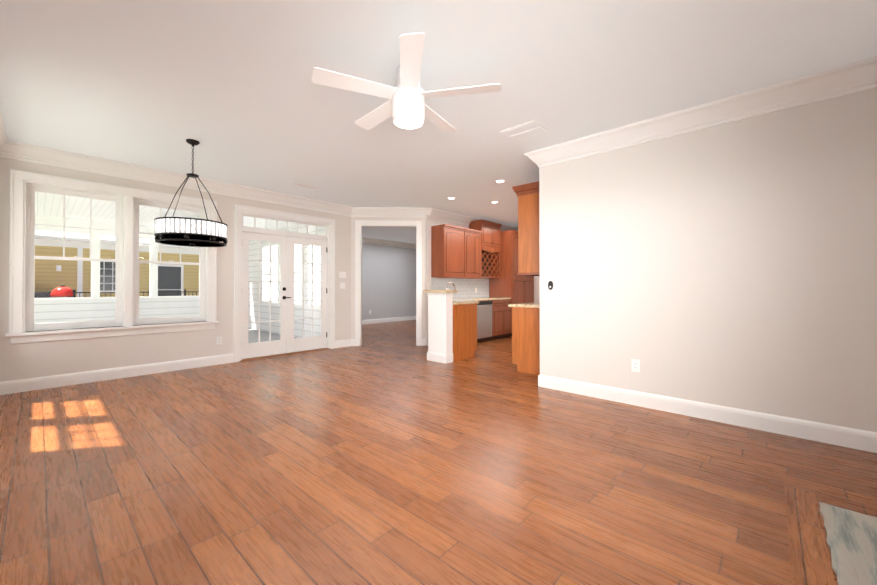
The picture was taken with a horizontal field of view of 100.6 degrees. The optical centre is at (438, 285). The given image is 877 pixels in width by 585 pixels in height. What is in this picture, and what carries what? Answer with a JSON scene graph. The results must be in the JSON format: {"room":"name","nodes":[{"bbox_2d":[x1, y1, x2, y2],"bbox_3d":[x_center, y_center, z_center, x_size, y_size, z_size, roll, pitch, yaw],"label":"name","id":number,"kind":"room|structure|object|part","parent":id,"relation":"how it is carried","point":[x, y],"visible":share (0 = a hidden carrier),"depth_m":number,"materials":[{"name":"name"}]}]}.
{"room":"empty living room","nodes":[
{"label":"empty living room","id":0,"kind":"room"},
{"bbox_2d":[34,215,205,322],"bbox_3d":[-7.171,-0.097,8.940,0.180,2.680,4.700,0,-1,42],"label":"porch","id":1,"kind":"structure","parent":0,"point":[145,311],"depth_m":8.24,"materials":[{"name":"white wood"}]},
{"bbox_2d":[31,184,296,229],"bbox_3d":[-5.334,-1.479,7.283,5.040,0.060,4.700,0,-1,42],"label":"ceiling","id":2,"kind":"structure","parent":0,"point":[150,214],"depth_m":7.17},
{"bbox_2d":[0,157,350,381],"bbox_3d":[-3.288,-0.171,5.652,0.150,2.740,4.650,0,-1,42],"label":"wall","id":3,"kind":"structure","parent":0,"point":[18,361],"depth_m":4.81,"materials":[{"name":"white paint"}]},
{"bbox_2d":[0,107,11,158],"bbox_3d":[-2.105,-1.486,1.534,7.150,0.170,0.125,0,-1,42],"label":"crown molding","id":4,"kind":"structure","parent":3,"relation":"attached to","point":[5,145],"depth_m":3.90,"materials":[{"name":"white wood"}]},
{"bbox_2d":[5,169,218,343],"bbox_3d":[-4.059,-0.307,4.766,0.210,1.914,2.060,0,-1,42],"label":"window","id":5,"kind":"structure","parent":3,"relation":"in","point":[126,260],"depth_m":4.62,"materials":[{"name":"white"}]},
{"bbox_2d":[0,353,233,394],"bbox_3d":[-3.964,1.123,4.774,0.016,0.140,2.395,0,-1,42],"label":"baseboard","id":6,"kind":"structure","parent":3,"relation":"attached to","point":[38,383],"depth_m":4.55,"materials":[{"name":"white wood"}]},
{"bbox_2d":[234,204,334,362],"bbox_3d":[-2.631,-0.024,6.352,0.180,2.457,1.765,0,-1,42],"label":"french door","id":7,"kind":"structure","parent":3,"relation":"attached to","point":[287,343],"depth_m":6.30,"materials":[{"name":"white wood"}]},
{"bbox_3d":[-2.611,0.132,6.333,0.046,1.705,1.530,0,-1,42],"label":"french door hardware trim","id":8,"kind":"part","parent":7,"relation":"part of","materials":[{"name":"white wood"}]},
{"bbox_2d":[248,224,324,337],"bbox_3d":[-3.775,-0.096,8.991,5.040,2.680,0.057,0,-1,42],"label":"wall","id":9,"kind":"structure","parent":0,"point":[254,269],"depth_m":9.23,"materials":[{"name":"white"}]},
{"bbox_2d":[351,217,424,338],"bbox_3d":[-0.964,-0.158,7.362,1.556,2.740,0.150,0,0,-3],"label":"wall","id":10,"kind":"structure","parent":0,"point":[353,219],"depth_m":7.28,"materials":[{"name":"white paint"}]},
{"bbox_2d":[8,141,515,230],"bbox_3d":[-1.317,-1.447,6.810,1.224,0.170,8.700,0,-1,42],"label":"crown molding","id":11,"kind":"structure","parent":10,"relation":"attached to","point":[20,151],"depth_m":5.28,"materials":[{"name":"white wood"}]},
{"bbox_2d":[355,220,421,345],"bbox_3d":[-1.001,-0.038,7.359,1.320,2.500,0.190,0,0,-3],"label":"trim","id":12,"kind":"structure","parent":10,"relation":"attached to","point":[360,224],"depth_m":7.29,"materials":[{"name":"white wood"}]},
{"bbox_2d":[362,243,415,319],"bbox_3d":[-2.038,-0.124,12.013,0.150,2.740,6.750,0,-1,42],"label":"wall","id":13,"kind":"structure","parent":0,"point":[388,281],"depth_m":12.28,"materials":[{"name":"grey paint"}]},
{"bbox_2d":[362,316,415,323],"bbox_3d":[-2.061,1.175,11.855,0.016,0.140,6.200,0,-1,42],"label":"baseboard","id":14,"kind":"structure","parent":13,"relation":"attached to","point":[381,320],"depth_m":12.25,"materials":[{"name":"white wood"}]},
{"bbox_2d":[362,237,415,248],"bbox_3d":[-2.020,-1.410,11.837,0.125,0.170,6.200,0,-1,42],"label":"crown molding","id":15,"kind":"structure","parent":13,"relation":"attached to","point":[387,242],"depth_m":12.12,"materials":[{"name":"white"}]},
{"bbox_2d":[0,320,876,584],"bbox_3d":[0.307,1.236,6.701,10.950,0.061,11.450,0,-1,42],"label":"floor","id":16,"kind":"structure","parent":0,"point":[386,453],"depth_m":2.16,"materials":[{"name":"brown wood"}]},
{"bbox_2d":[423,290,457,363],"bbox_3d":[0.027,0.640,5.750,0.490,1.120,0.270,0,-1,42],"label":"pier","id":17,"kind":"object","parent":16,"relation":"on","point":[440,326],"visible":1,"depth_m":5.66,"materials":[{"name":"white paint"}]},
{"bbox_2d":[453,302,473,361],"bbox_3d":[-0.100,0.759,6.365,1.395,0.891,0.540,0,-1,42],"label":"base cabinet","id":18,"kind":"object","parent":16,"relation":"on","point":[464,328],"depth_m":5.88,"materials":[{"name":"brown wood"}]},
{"bbox_2d":[453,299,478,305],"bbox_3d":[0.217,0.295,6.695,1.425,0.038,1.450,0,-1,42],"label":"countertop","id":19,"kind":"structure","parent":18,"relation":"on","point":[457,302],"depth_m":5.98,"materials":[{"name":"beige stone"}]},
{"bbox_2d":[474,302,478,350],"bbox_3d":[0.377,0.763,6.891,1.395,0.891,0.880,0,-1,42],"label":"base cabinet","id":20,"kind":"object","parent":16,"relation":"on","point":[475,303],"depth_m":6.12,"materials":[{"name":"brown wood"}]},
{"bbox_2d":[477,298,494,342],"bbox_3d":[0.738,0.770,7.863,0.621,0.890,0.618,0,-1,42],"label":"dishwasher","id":21,"kind":"object","parent":16,"relation":"on","point":[493,318],"depth_m":7.71,"materials":[{"name":"silver metal"}]},
{"bbox_2d":[459,298,478,300],"bbox_3d":[0.934,0.306,8.083,0.620,0.038,1.560,0,-1,42],"label":"countertop","id":22,"kind":"structure","parent":21,"relation":"on","point":[477,299],"depth_m":7.69,"materials":[{"name":"beige stone"}]},
{"bbox_2d":[495,298,502,338],"bbox_3d":[1.076,0.773,8.236,0.621,0.890,0.389,0,-1,42],"label":"base cabinet","id":23,"kind":"object","parent":16,"relation":"on","point":[498,301],"depth_m":8.08,"materials":[{"name":"brown wood"}]},
{"bbox_2d":[503,298,510,337],"bbox_3d":[1.333,0.775,8.518,0.621,0.890,0.374,0,-1,42],"label":"base cabinet","id":24,"kind":"object","parent":16,"relation":"on","point":[506,310],"depth_m":8.33,"materials":[{"name":"brown wood"}]},
{"bbox_2d":[489,230,533,336],"bbox_3d":[1.842,-0.026,9.061,0.655,2.500,1.085,0,-1,42],"label":"pantry","id":25,"kind":"object","parent":16,"relation":"on","point":[513,285],"visible":0.33,"depth_m":8.61,"materials":[{"name":"brown wood"}]},
{"bbox_2d":[512,306,539,374],"bbox_3d":[1.822,0.752,5.468,0.656,0.890,1.645,0,-1,42],"label":"base cabinet","id":26,"kind":"object","parent":16,"relation":"on","point":[525,337],"depth_m":4.93,"materials":[{"name":"brown wood"}]},
{"bbox_2d":[508,302,539,309],"bbox_3d":[1.797,0.286,5.473,0.696,0.038,1.675,0,-1,42],"label":"countertop","id":27,"kind":"structure","parent":26,"relation":"on","point":[537,304],"depth_m":4.96,"materials":[{"name":"beige stone"}]},
{"bbox_2d":[819,502,876,584],"bbox_3d":[1.561,1.159,1.019,0.556,0.012,2.031,0,-1,42],"label":"hearth slab","id":28,"kind":"object","parent":16,"relation":"on","point":[851,540],"visible":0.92,"depth_m":1.62,"materials":[{"name":"stone"}]},
{"bbox_2d":[0,0,876,243],"bbox_3d":[0.307,-1.583,6.722,10.950,0.100,11.450,0,-1,42],"label":"ceiling","id":29,"kind":"structure","parent":0,"point":[236,92],"depth_m":2.71,"materials":[{"name":"white paint"}]},
{"bbox_2d":[154,139,227,246],"bbox_3d":[-2.652,-0.984,3.926,0.654,1.140,0.654,0,-1,42],"label":"chandelier","id":30,"kind":"object","parent":29,"relation":"hanging from","point":[186,231],"visible":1,"depth_m":3.74,"materials":[{"name":"black metal"}]},
{"bbox_2d":[293,183,321,189],"bbox_3d":[-2.047,-1.534,5.690,0.130,0.011,0.420,0,-1,42],"label":"air vent","id":31,"kind":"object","parent":29,"relation":"attached to","point":[296,184],"depth_m":5.66,"materials":[{"name":"white metal"}]},
{"bbox_2d":[312,32,500,131],"bbox_3d":[-0.234,-1.372,2.685,1.266,0.382,1.292,0,-1,42],"label":"ceiling fan","id":32,"kind":"object","parent":29,"relation":"hanging from","point":[405,107],"visible":1,"depth_m":2.54,"materials":[{"name":"white plastic"}]},
{"bbox_2d":[447,180,505,202],"bbox_3d":[1.375,-1.528,6.805,1.370,0.007,2.860,0,-1,42],"label":"recessed lights","id":33,"kind":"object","parent":29,"relation":"attached to","point":[495,181],"depth_m":6.36,"materials":[{"name":"white"}]},
{"bbox_2d":[500,120,548,140],"bbox_3d":[0.865,-1.550,3.669,0.380,0.010,0.300,0,-1,42],"label":"air vent","id":34,"kind":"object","parent":29,"relation":"attached to","point":[526,130],"depth_m":3.65,"materials":[{"name":"white metal"}]},
{"bbox_2d":[425,214,488,345],"bbox_3d":[0.951,-0.148,8.686,0.150,2.740,3.660,0,-1,42],"label":"wall","id":35,"kind":"structure","parent":0,"point":[429,222],"depth_m":7.31,"materials":[{"name":"white paint"}]},
{"bbox_2d":[431,224,466,275],"bbox_3d":[0.202,-0.672,7.484,0.351,0.970,0.647,0,-1,42],"label":"upper cabinet","id":36,"kind":"object","parent":35,"relation":"attached to","point":[448,244],"depth_m":7.30,"materials":[{"name":"brown wood"}]},
{"bbox_2d":[467,228,482,275],"bbox_3d":[0.634,-0.669,7.960,0.351,0.970,0.638,0,-1,42],"label":"upper cabinet","id":37,"kind":"object","parent":35,"relation":"attached to","point":[473,251],"depth_m":7.87,"materials":[{"name":"brown wood"}]},
{"bbox_2d":[469,220,501,247],"bbox_3d":[1.091,-1.145,8.468,0.351,0.530,0.794,0,-1,42],"label":"upper cabinet","id":38,"kind":"object","parent":35,"relation":"attached to","point":[491,232],"depth_m":8.27,"materials":[{"name":"brown wood"}]},
{"bbox_2d":[534,276,539,301],"bbox_3d":[3.169,-0.148,8.705,3.410,2.740,0.150,0,-1,42],"label":"wall","id":39,"kind":"structure","parent":0,"point":[536,288],"depth_m":9.21,"materials":[{"name":"white paint"}]},
{"bbox_2d":[539,164,554,376],"bbox_3d":[2.778,-0.169,5.900,0.180,2.740,4.530,0,-1,42],"label":"wall","id":40,"kind":"structure","parent":0,"point":[547,173],"depth_m":4.22,"materials":[{"name":"white paint"}]},
{"bbox_2d":[512,181,539,275],"bbox_3d":[1.818,-0.742,5.445,0.616,1.220,1.700,0,-1,42],"label":"upper cabinet","id":41,"kind":"object","parent":40,"relation":"attached to","point":[528,234],"visible":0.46,"depth_m":4.92,"materials":[{"name":"brown wood"}]},
{"bbox_2d":[525,150,535,162],"bbox_3d":[2.622,-1.454,5.966,0.125,0.170,4.655,0,-1,42],"label":"crown molding","id":42,"kind":"structure","parent":40,"relation":"attached to","point":[532,155],"depth_m":4.26,"materials":[{"name":"white wood"}]},
{"bbox_2d":[555,87,876,432],"bbox_3d":[2.486,-0.189,3.228,2.940,2.740,0.180,0,-1,42],"label":"wall","id":43,"kind":"structure","parent":0,"point":[733,264],"depth_m":3.08,"materials":[{"name":"white paint"}]},
{"bbox_2d":[536,56,876,167],"bbox_3d":[2.261,-1.474,3.235,2.970,0.170,0.125,0,-1,42],"label":"crown molding","id":44,"kind":"structure","parent":43,"relation":"attached to","point":[854,77],"depth_m":3.07,"materials":[{"name":"white wood"}]},
{"bbox_2d":[538,375,876,452],"bbox_3d":[2.285,1.112,3.269,3.006,0.140,0.016,0,-1,42],"label":"baseboard","id":45,"kind":"structure","parent":43,"relation":"attached to","point":[863,440],"depth_m":3.09,"materials":[{"name":"white wood"}]},
{"label":"outside","id":46,"kind":"structure","parent":0,"visible":0},
{"bbox_3d":[-11.337,1.662,16.895,100.000,0.040,90.000,0,-1,42],"label":"ground","id":47,"kind":"structure","parent":46,"visible":0},
{"bbox_3d":[-8.547,1.443,13.014,7.250,0.340,24.000,0,-1,42],"label":"patio","id":48,"kind":"object","parent":47,"relation":"on","visible":0},
{"bbox_2d":[34,292,50,297],"bbox_3d":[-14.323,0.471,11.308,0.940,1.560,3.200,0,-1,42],"label":"truck","id":49,"kind":"object","parent":48,"relation":"on","point":[41,295],"depth_m":12.02,"materials":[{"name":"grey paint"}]},
{"bbox_2d":[50,285,72,297],"bbox_3d":[-12.476,0.628,12.088,0.608,1.252,1.240,0,-1,42],"label":"outdoor grill","id":50,"kind":"object","parent":48,"relation":"on","point":[64,291],"depth_m":11.91,"materials":[{"name":"red"}]},
{"bbox_2d":[25,230,198,296],"bbox_3d":[-12.374,-1.505,17.859,7.200,5.612,26.000,0,-1,42],"label":"house","id":51,"kind":"structure","parent":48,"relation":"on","point":[168,282],"depth_m":13.79,"materials":[{"name":"yellow"}]},
{"bbox_2d":[73,289,198,296],"bbox_3d":[-9.515,0.718,14.147,0.060,1.112,6.630,0,-1,42],"label":"railing","id":52,"kind":"object","parent":48,"relation":"on","point":[75,292],"depth_m":12.41,"materials":[{"name":"black metal"}]},
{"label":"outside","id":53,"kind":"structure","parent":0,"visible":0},
{"bbox_2d":[248,328,296,342],"bbox_3d":[-5.251,1.261,7.288,5.130,0.060,4.850,0,-1,42],"label":"floor","id":54,"kind":"structure","parent":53,"point":[252,338],"depth_m":8.79,"materials":[{"name":"grey"}]}
]}

